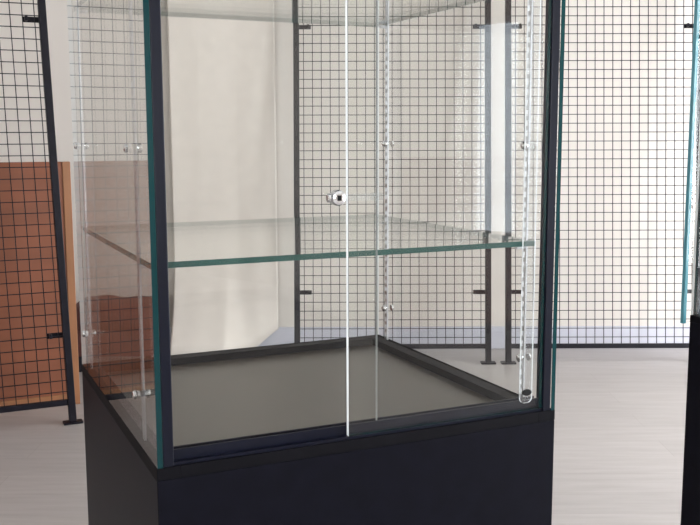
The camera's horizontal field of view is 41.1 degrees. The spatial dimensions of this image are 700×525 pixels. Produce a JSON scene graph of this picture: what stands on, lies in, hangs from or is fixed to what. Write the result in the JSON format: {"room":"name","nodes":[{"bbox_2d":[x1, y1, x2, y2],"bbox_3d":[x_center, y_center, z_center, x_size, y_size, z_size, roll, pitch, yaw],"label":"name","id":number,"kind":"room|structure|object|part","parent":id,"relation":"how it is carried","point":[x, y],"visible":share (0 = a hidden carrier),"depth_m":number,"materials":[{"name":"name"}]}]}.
{"room":"shop","nodes":[
{"label":"shop","id":0,"kind":"room"},
{"bbox_2d":[0,348,688,524],"bbox_3d":[0.004,1.181,1.147,8.700,0.100,9.460,0,8,0],"label":"floor","id":1,"kind":"structure","parent":0,"point":[620,413],"depth_m":3.93,"materials":[{"name":"beige wood"}]},
{"bbox_2d":[0,161,79,405],"bbox_3d":[-2.278,0.165,4.018,2.122,1.165,0.042,-4,8,-24],"label":"wooden board","id":2,"kind":"object","parent":1,"relation":"on","point":[64,172],"visible":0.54,"depth_m":4.37,"materials":[{"name":"brown wood"}]},
{"bbox_3d":[-2.286,0.718,4.069,2.085,0.055,0.008,-4,8,-24],"label":"foot rail","id":3,"kind":"part","parent":2,"relation":"part of","materials":[{"name":"brown wood"}]},
{"bbox_3d":[-1.330,0.105,4.447,0.037,1.165,0.040,-4,8,-24],"label":"edge trim","id":4,"kind":"part","parent":2,"relation":"part of","materials":[{"name":"brown wood"}]},
{"bbox_2d":[0,0,82,425],"bbox_3d":[-1.776,-0.393,3.890,1.176,2.301,0.180,-4,8,-24],"label":"mesh screen","id":5,"kind":"object","parent":1,"relation":"on","point":[41,19],"visible":1,"depth_m":4.09,"materials":[{"name":"black metal"}]},
{"bbox_3d":[-1.739,0.657,3.982,1.035,0.027,0.023,-4,8,-24],"label":"rail","id":6,"kind":"part","parent":5,"relation":"part of","materials":[{"name":"black metal"}]},
{"bbox_3d":[-1.304,-0.427,4.109,0.039,2.294,0.185,-8,11,-44],"label":"post","id":7,"kind":"part","parent":5,"relation":"part of","materials":[{"name":"black metal"}]},
{"bbox_3d":[-1.249,0.720,4.209,0.084,0.009,0.052,-4,8,-24],"label":"foot plate","id":8,"kind":"part","parent":5,"relation":"part of","materials":[{"name":"black metal"}]},
{"bbox_2d":[76,295,153,371],"bbox_3d":[-1.299,0.390,5.278,0.460,0.379,0.420,0,8,0],"label":"upholstered bench","id":9,"kind":"object","parent":1,"relation":"on","point":[115,319],"visible":0.66,"depth_m":5.08,"materials":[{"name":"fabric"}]},
{"bbox_3d":[-1.488,0.556,5.129,0.040,0.090,0.040,0,8,0],"label":"leg","id":10,"kind":"part","parent":9,"relation":"part of","materials":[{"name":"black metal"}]},
{"bbox_2d":[76,295,152,329],"bbox_3d":[-1.299,0.271,5.262,0.460,0.139,0.420,0,8,0],"label":"seat cushion","id":11,"kind":"object","parent":9,"relation":"on","point":[108,312],"depth_m":5.06,"materials":[{"name":"red fabric"}]},
{"bbox_2d":[67,0,565,524],"bbox_3d":[-0.090,0.115,1.550,0.616,1.908,0.605,-4,8,-24],"label":"display case","id":12,"kind":"object","parent":1,"relation":"on","point":[376,429],"visible":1,"depth_m":1.39,"materials":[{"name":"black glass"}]},
{"bbox_3d":[-0.364,-0.274,1.373,0.007,1.000,0.602,-4,8,-24],"label":"glass","id":13,"kind":"part","parent":12,"relation":"part of","materials":[{"name":"clear glass"}]},
{"bbox_3d":[-0.215,-0.327,1.764,0.590,1.000,0.008,-4,8,-24],"label":"glass","id":14,"kind":"part","parent":12,"relation":"part of","materials":[{"name":"clear glass"}]},
{"bbox_2d":[73,0,484,26],"bbox_3d":[-0.100,-0.424,1.495,0.586,0.008,0.546,-4,8,-24],"label":"glass shelf","id":15,"kind":"object","parent":12,"relation":"attached to","point":[372,14],"depth_m":1.62,"materials":[{"name":"clear glass"}]},
{"bbox_2d":[82,214,534,268],"bbox_3d":[-0.099,-0.045,1.546,0.586,0.008,0.546,-4,8,-24],"label":"glass shelf","id":16,"kind":"object","parent":12,"relation":"attached to","point":[203,243],"depth_m":1.44,"materials":[{"name":"clear glass"}]},
{"bbox_3d":[0.141,-0.262,1.280,0.319,0.991,0.007,-4,8,-24],"label":"sliding door","id":17,"kind":"part","parent":12,"relation":"part of","materials":[{"name":"clear glass"}]},
{"bbox_3d":[0.181,-0.308,1.619,0.007,1.000,0.602,-4,8,-24],"label":"glass","id":18,"kind":"part","parent":12,"relation":"part of","materials":[{"name":"clear glass"}]},
{"bbox_2d":[293,0,495,364],"bbox_3d":[0.239,-0.584,5.272,1.166,2.302,0.318,0,8,0],"label":"mesh screen","id":19,"kind":"object","parent":1,"relation":"on","point":[487,26],"visible":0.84,"depth_m":5.27,"materials":[{"name":"black metal"}]},
{"bbox_3d":[-0.302,-0.586,5.277,0.032,2.295,0.306,0,8,0],"label":"post","id":20,"kind":"part","parent":19,"relation":"part of","materials":[{"name":"black metal"}]},
{"bbox_3d":[0.242,0.475,5.292,1.050,0.028,0.025,0,8,0],"label":"rail","id":21,"kind":"part","parent":19,"relation":"part of","materials":[{"name":"black metal"}]},
{"bbox_3d":[0.780,-0.590,5.277,0.032,2.295,0.306,0,8,0],"label":"post","id":22,"kind":"part","parent":19,"relation":"part of","materials":[{"name":"black metal"}]},
{"bbox_3d":[0.784,0.568,5.293,0.084,0.009,0.052,0,8,0],"label":"foot plate","id":23,"kind":"part","parent":19,"relation":"part of","materials":[{"name":"black metal"}]},
{"bbox_2d":[500,0,699,363],"bbox_3d":[1.435,-0.588,5.272,1.166,2.302,0.318,0,8,0],"label":"mesh screen","id":24,"kind":"object","parent":1,"relation":"on","point":[508,26],"visible":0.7,"depth_m":5.27,"materials":[{"name":"black metal"}]},
{"bbox_3d":[0.898,0.568,5.293,0.084,0.009,0.052,0,8,0],"label":"foot plate","id":25,"kind":"part","parent":24,"relation":"part of","materials":[{"name":"black metal"}]},
{"bbox_3d":[0.894,-0.590,5.277,0.032,2.295,0.306,0,8,0],"label":"post","id":26,"kind":"part","parent":24,"relation":"part of","materials":[{"name":"black metal"}]},
{"bbox_3d":[1.438,0.472,5.292,1.050,0.028,0.025,0,8,0],"label":"rail","id":27,"kind":"part","parent":24,"relation":"part of","materials":[{"name":"black metal"}]},
{"bbox_3d":[1.976,-0.593,5.277,0.032,2.295,0.306,0,8,0],"label":"post","id":28,"kind":"part","parent":24,"relation":"part of","materials":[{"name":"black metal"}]},
{"bbox_2d":[680,0,699,524],"bbox_3d":[1.175,0.051,1.998,0.634,1.908,0.605,-4,8,-24],"label":"display case","id":29,"kind":"object","parent":1,"relation":"on","point":[690,507],"visible":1,"depth_m":2.15,"materials":[{"name":"black glass"}]},
{"bbox_3d":[0.915,-0.338,1.825,0.007,1.000,0.602,-4,8,-24],"label":"glass","id":30,"kind":"part","parent":29,"relation":"part of","materials":[{"name":"clear glass"}]},
{"bbox_3d":[1.064,-0.391,2.216,0.590,1.000,0.008,-4,8,-24],"label":"glass","id":31,"kind":"part","parent":29,"relation":"part of","materials":[{"name":"clear glass"}]},
{"bbox_2d":[0,0,695,326],"bbox_3d":[-0.003,-0.924,5.561,8.700,2.900,0.150,0,8,0],"label":"wall","id":32,"kind":"structure","parent":0,"point":[104,37],"depth_m":5.52,"materials":[{"name":"beige paint"}]},
{"bbox_2d":[167,0,278,354],"bbox_3d":[-0.725,-0.767,5.333,0.665,2.630,0.247,0,8,0],"label":"hanging cloth","id":33,"kind":"object","parent":32,"relation":"hanging from","point":[222,71],"visible":0.84,"depth_m":5.46,"materials":[{"name":"beige fabric"}]},
{"bbox_2d":[170,326,689,348],"bbox_3d":[0.001,0.457,5.662,8.400,0.135,0.018,0,8,0],"label":"baseboard","id":34,"kind":"structure","parent":32,"relation":"attached to","point":[283,335],"depth_m":5.65,"materials":[{"name":"paint"}]}
]}

